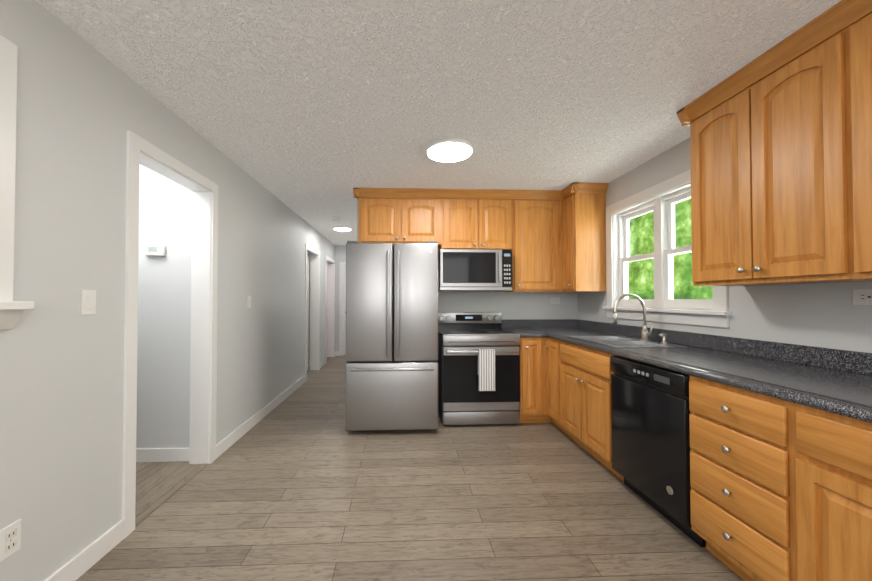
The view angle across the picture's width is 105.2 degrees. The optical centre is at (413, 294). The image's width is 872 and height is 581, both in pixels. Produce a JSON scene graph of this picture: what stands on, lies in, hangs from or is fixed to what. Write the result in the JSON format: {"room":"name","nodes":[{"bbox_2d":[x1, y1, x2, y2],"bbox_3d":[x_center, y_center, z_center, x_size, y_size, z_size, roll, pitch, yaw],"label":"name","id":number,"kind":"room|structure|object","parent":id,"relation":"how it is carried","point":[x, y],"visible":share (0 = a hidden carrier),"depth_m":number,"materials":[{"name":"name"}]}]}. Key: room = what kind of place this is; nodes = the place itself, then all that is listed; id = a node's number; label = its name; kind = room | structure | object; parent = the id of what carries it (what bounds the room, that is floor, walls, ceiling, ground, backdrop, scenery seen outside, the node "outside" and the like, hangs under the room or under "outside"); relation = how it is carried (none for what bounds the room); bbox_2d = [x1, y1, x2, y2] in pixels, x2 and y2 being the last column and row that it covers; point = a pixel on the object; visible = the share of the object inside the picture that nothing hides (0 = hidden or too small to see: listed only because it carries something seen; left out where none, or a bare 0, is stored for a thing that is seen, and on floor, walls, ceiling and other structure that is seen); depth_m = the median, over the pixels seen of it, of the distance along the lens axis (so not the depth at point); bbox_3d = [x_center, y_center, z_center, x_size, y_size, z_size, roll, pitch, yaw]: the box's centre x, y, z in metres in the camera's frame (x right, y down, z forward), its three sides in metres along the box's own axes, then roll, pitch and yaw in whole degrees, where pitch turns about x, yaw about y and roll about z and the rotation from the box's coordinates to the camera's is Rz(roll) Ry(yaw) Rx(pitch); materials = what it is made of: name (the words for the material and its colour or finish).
{"room":"kitchen","nodes":[
{"label":"kitchen","id":0,"kind":"room"},
{"bbox_2d":[136,165,191,448],"bbox_3d":[-2.872,0.068,2.631,2.340,2.460,0.120,0,-1,-2],"label":"wall","id":1,"kind":"structure","parent":0,"point":[164,337],"depth_m":2.60,"materials":[{"name":"white paint"}]},
{"bbox_2d":[145,244,165,255],"bbox_3d":[-2.015,-0.343,2.597,0.140,0.090,0.028,0,-1,-2],"label":"thermostat","id":2,"kind":"object","parent":1,"relation":"attached to","point":[155,249],"visible":1,"depth_m":2.58,"materials":[{"name":"white plastic"}]},
{"bbox_2d":[136,448,188,461],"bbox_3d":[-2.877,1.247,2.546,2.324,0.100,0.014,0,-1,-2],"label":"baseboard","id":3,"kind":"structure","parent":1,"relation":"attached to","point":[160,454],"depth_m":2.58,"materials":[{"name":"white wood"}]},
{"bbox_2d":[0,0,334,580],"bbox_3d":[-1.619,0.061,2.180,0.130,2.460,10.720,0,-1,-2],"label":"wall","id":4,"kind":"structure","parent":0,"point":[83,106],"depth_m":1.55,"materials":[{"name":"white paint"}]},
{"bbox_2d":[0,519,20,561],"bbox_3d":[-1.513,0.923,1.248,0.009,0.116,0.072,0,-1,-2],"label":"outlet","id":5,"kind":"object","parent":4,"relation":"attached to","point":[10,539],"visible":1,"depth_m":1.25,"materials":[{"name":"white plastic"}]},
{"bbox_2d":[0,35,33,329],"bbox_3d":[-1.499,-0.426,-0.149,0.225,1.068,2.843,0,-1,-2],"label":"trim","id":6,"kind":"structure","parent":4,"relation":"attached to","point":[11,311],"depth_m":1.23,"materials":[{"name":"white wood"}]},
{"bbox_2d":[81,290,95,314],"bbox_3d":[-1.524,0.038,1.563,0.010,0.116,0.072,0,-1,-2],"label":"light switch","id":7,"kind":"object","parent":4,"relation":"attached to","point":[88,302],"visible":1,"depth_m":1.55,"materials":[{"name":"white plastic"}]},
{"bbox_2d":[122,130,217,538],"bbox_3d":[-1.619,0.210,2.197,0.162,2.163,0.868,0,-1,-2],"label":"door frame","id":8,"kind":"structure","parent":4,"relation":"attached to","point":[204,292],"depth_m":2.54,"materials":[{"name":"white wood"}]},
{"bbox_2d":[44,359,325,580],"bbox_3d":[-1.544,1.240,2.105,0.014,0.100,10.600,0,-1,-2],"label":"baseboard","id":9,"kind":"structure","parent":4,"relation":"attached to","point":[77,566],"depth_m":1.68,"materials":[{"name":"white wood"}]},
{"bbox_2d":[247,296,250,307],"bbox_3d":[-1.585,0.073,3.218,0.018,0.116,0.072,0,-1,-2],"label":"light switch","id":10,"kind":"object","parent":4,"relation":"attached to","point":[248,301],"visible":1,"depth_m":3.20,"materials":[{"name":"white plastic"}]},
{"bbox_2d":[307,256,308,369],"bbox_3d":[-2.233,0.329,5.853,0.750,2.008,0.206,0,-1,-2],"label":"hall door","id":11,"kind":"structure","parent":4,"relation":"in","point":[307,311],"depth_m":5.86,"materials":[{"name":"white wood"}]},
{"bbox_2d":[304,244,319,381],"bbox_3d":[-1.750,0.286,5.529,0.162,2.108,0.886,0,-1,-2],"label":"door frame","id":12,"kind":"structure","parent":4,"relation":"attached to","point":[314,359],"depth_m":5.89,"materials":[{"name":"white wood"}]},
{"bbox_2d":[325,256,334,363],"bbox_3d":[-1.804,0.306,6.898,0.162,2.108,0.846,0,-1,-2],"label":"door frame","id":13,"kind":"structure","parent":4,"relation":"attached to","point":[330,311],"depth_m":7.24,"materials":[{"name":"white wood"}]},
{"bbox_2d":[307,254,309,366],"bbox_3d":[-3.013,0.121,6.228,2.340,2.460,0.120,0,-1,-2],"label":"wall","id":14,"kind":"structure","parent":0,"point":[309,307],"depth_m":6.21,"materials":[{"name":"white paint"}]},
{"bbox_2d":[335,245,345,350],"bbox_3d":[-1.287,0.139,7.496,0.950,2.460,0.120,0,-1,-2],"label":"wall","id":15,"kind":"structure","parent":0,"point":[340,253],"depth_m":7.43,"materials":[{"name":"white paint"}]},
{"bbox_2d":[339,262,345,355],"bbox_3d":[-1.257,0.325,7.487,0.806,2.088,0.136,0,-1,-2],"label":"door frame","id":16,"kind":"structure","parent":15,"relation":"attached to","point":[342,316],"depth_m":7.42,"materials":[{"name":"white"}]},
{"bbox_2d":[76,355,744,580],"bbox_3d":[-0.967,1.337,2.127,6.350,0.107,10.840,0,-1,-2],"label":"floor","id":17,"kind":"structure","parent":0,"point":[300,483],"depth_m":1.97,"materials":[{"name":"brown wood"}]},
{"bbox_2d":[345,241,437,430],"bbox_3d":[-0.217,0.408,3.475,0.861,1.805,0.892,0,-1,-2],"label":"refrigerator","id":18,"kind":"object","parent":17,"relation":"on","point":[391,336],"visible":1,"depth_m":3.09,"materials":[{"name":"grey metal"}]},
{"bbox_2d":[437,312,519,424],"bbox_3d":[0.655,0.759,3.578,0.766,1.105,0.744,0,-1,-2],"label":"range","id":19,"kind":"object","parent":17,"relation":"on","point":[478,361],"visible":0.96,"depth_m":3.28,"materials":[{"name":"grey metal"}]},
{"bbox_2d":[478,349,494,390],"bbox_3d":[0.702,0.735,3.230,0.160,0.394,0.044,0,-1,-2],"label":"towel","id":20,"kind":"object","parent":19,"relation":"hanging from","point":[486,357],"depth_m":3.21,"materials":[{"name":"white fabric"}]},
{"bbox_2d":[518,338,541,422],"bbox_3d":[1.148,0.876,3.645,0.205,0.874,0.696,0,-1,-2],"label":"base cabinet","id":21,"kind":"object","parent":17,"relation":"on","point":[530,410],"depth_m":3.30,"materials":[{"name":"brown wood"}]},
{"bbox_2d":[546,338,614,439],"bbox_3d":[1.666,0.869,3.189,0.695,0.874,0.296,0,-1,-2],"label":"base cabinet","id":22,"kind":"object","parent":17,"relation":"on","point":[578,378],"depth_m":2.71,"materials":[{"name":"brown wood"}]},
{"bbox_2d":[610,356,704,546],"bbox_3d":[1.695,0.855,1.998,0.672,0.868,0.597,0,-1,-2],"label":"dishwasher","id":23,"kind":"object","parent":17,"relation":"on","point":[650,412],"visible":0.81,"depth_m":1.90,"materials":[{"name":"black"}]},
{"bbox_2d":[689,375,781,580],"bbox_3d":[1.734,0.844,1.471,0.695,0.874,0.449,0,-1,-2],"label":"base cabinet","id":24,"kind":"object","parent":17,"relation":"on","point":[780,490],"depth_m":1.43,"materials":[{"name":"brown wood"}]},
{"bbox_2d":[782,400,871,580],"bbox_3d":[1.753,0.837,0.997,0.695,0.874,0.500,0,-1,-2],"label":"base cabinet","id":25,"kind":"object","parent":17,"relation":"on","point":[827,456],"depth_m":1.14,"materials":[{"name":"brown wood"}]},
{"bbox_2d":[501,319,871,422],"bbox_3d":[1.579,0.346,2.128,0.953,0.139,3.775,0,-1,-2],"label":"countertop","id":26,"kind":"structure","parent":25,"relation":"on","point":[837,381],"depth_m":1.73,"materials":[{"name":"stone"}]},
{"bbox_2d":[568,336,687,347],"bbox_3d":[1.680,0.464,2.714,0.515,0.171,0.700,0,-1,-2],"label":"sink","id":27,"kind":"object","parent":26,"relation":"in","point":[621,342],"visible":0.17,"depth_m":2.70,"materials":[{"name":"silver metal"}]},
{"bbox_2d":[612,293,667,343],"bbox_3d":[1.774,0.184,2.626,0.299,0.385,0.254,0,-1,-2],"label":"faucet","id":28,"kind":"object","parent":26,"relation":"on","point":[645,334],"visible":1,"depth_m":2.71,"materials":[{"name":"silver metal"}]},
{"bbox_2d":[36,0,840,244],"bbox_3d":[-0.967,-1.219,2.164,6.350,0.100,10.840,0,-1,-2],"label":"ceiling","id":29,"kind":"structure","parent":0,"point":[313,113],"depth_m":1.80,"materials":[{"name":"white paint"}]},
{"bbox_2d":[332,217,340,220],"bbox_3d":[-1.140,-1.111,4.918,0.130,0.034,0.130,0,-1,-2],"label":"smoke detector","id":30,"kind":"object","parent":29,"relation":"attached to","point":[336,218],"visible":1,"depth_m":4.88,"materials":[{"name":"white plastic"}]},
{"bbox_2d":[333,226,351,230],"bbox_3d":[-1.202,-1.102,5.606,0.300,0.031,0.300,0,-1,-2],"label":"recessed light","id":31,"kind":"object","parent":29,"relation":"in","point":[342,228],"visible":1,"depth_m":5.52,"materials":[{"name":"white plastic"}]},
{"bbox_2d":[426,138,473,161],"bbox_3d":[0.285,-1.145,2.672,0.380,0.031,0.380,0,-1,-2],"label":"recessed light","id":32,"kind":"object","parent":29,"relation":"in","point":[449,150],"visible":1,"depth_m":2.62,"materials":[{"name":"white plastic"}]},
{"bbox_2d":[357,199,577,319],"bbox_3d":[0.730,0.089,4.053,2.810,2.460,0.120,0,-1,-2],"label":"wall","id":33,"kind":"structure","parent":0,"point":[522,305],"depth_m":4.01,"materials":[{"name":"white paint"}]},
{"bbox_2d":[357,188,444,247],"bbox_3d":[-0.158,-0.843,3.794,0.904,0.596,0.345,0,-1,-2],"label":"upper cabinet","id":34,"kind":"object","parent":33,"relation":"attached to","point":[385,215],"depth_m":3.62,"materials":[{"name":"brown wood"}]},
{"bbox_2d":[438,189,512,251],"bbox_3d":[0.689,-0.808,3.827,0.790,0.666,0.345,0,-1,-2],"label":"upper cabinet","id":35,"kind":"object","parent":33,"relation":"attached to","point":[474,218],"depth_m":3.66,"materials":[{"name":"brown wood"}]},
{"bbox_2d":[438,249,511,290],"bbox_3d":[0.650,-0.256,3.728,0.766,0.433,0.517,0,-1,-2],"label":"microwave","id":36,"kind":"object","parent":35,"relation":"attached to","point":[474,269],"visible":1,"depth_m":3.51,"materials":[{"name":"grey metal"}]},
{"bbox_2d":[504,190,563,291],"bbox_3d":[1.372,-0.582,3.851,0.578,1.116,0.345,0,-1,-2],"label":"upper cabinet","id":37,"kind":"object","parent":33,"relation":"attached to","point":[525,226],"depth_m":3.68,"materials":[{"name":"brown wood"}]},
{"bbox_2d":[550,298,559,303],"bbox_3d":[1.707,0.078,4.027,0.118,0.074,0.009,0,-1,-2],"label":"outlet","id":38,"kind":"object","parent":33,"relation":"attached to","point":[554,300],"visible":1,"depth_m":4.02,"materials":[{"name":"white plastic"}]},
{"bbox_2d":[578,138,871,352],"bbox_3d":[2.198,0.038,0.568,0.150,2.460,7.200,0,-1,-2],"label":"wall","id":39,"kind":"structure","parent":0,"point":[828,315],"depth_m":1.93,"materials":[{"name":"white paint"}]},
{"bbox_2d":[561,184,608,291],"bbox_3d":[1.827,-0.586,3.588,0.345,1.116,0.245,0,-1,-2],"label":"upper cabinet","id":40,"kind":"object","parent":39,"relation":"attached to","point":[583,205],"depth_m":3.47,"materials":[{"name":"brown wood"}]},
{"bbox_2d":[602,169,731,327],"bbox_3d":[2.084,-0.342,2.821,0.200,1.141,1.310,0,-1,-2],"label":"window","id":41,"kind":"structure","parent":39,"relation":"in","point":[665,250],"depth_m":2.80,"materials":[{"name":"white wood"}]},
{"bbox_2d":[685,4,840,285],"bbox_3d":[1.901,-0.613,1.715,0.345,1.116,0.736,0,-1,-2],"label":"upper cabinet","id":42,"kind":"object","parent":39,"relation":"attached to","point":[781,158],"depth_m":1.61,"materials":[{"name":"brown wood"}]},
{"bbox_2d":[837,0,871,281],"bbox_3d":[1.929,-0.624,0.980,0.345,1.116,0.735,0,-1,-2],"label":"upper cabinet","id":43,"kind":"object","parent":39,"relation":"attached to","point":[854,17],"depth_m":1.32,"materials":[{"name":"brown wood"}]},
{"bbox_2d":[853,289,871,304],"bbox_3d":[2.081,0.013,1.519,0.009,0.074,0.118,0,-1,-2],"label":"outlet","id":44,"kind":"object","parent":39,"relation":"attached to","point":[862,296],"visible":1,"depth_m":1.54,"materials":[{"name":"white plastic"}]},
{"label":"outside","id":45,"kind":"structure","parent":0,"visible":0},
{"bbox_2d":[628,198,712,298],"bbox_3d":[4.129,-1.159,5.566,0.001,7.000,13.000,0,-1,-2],"label":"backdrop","id":46,"kind":"structure","parent":45,"point":[638,243],"depth_m":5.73,"materials":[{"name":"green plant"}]}
]}

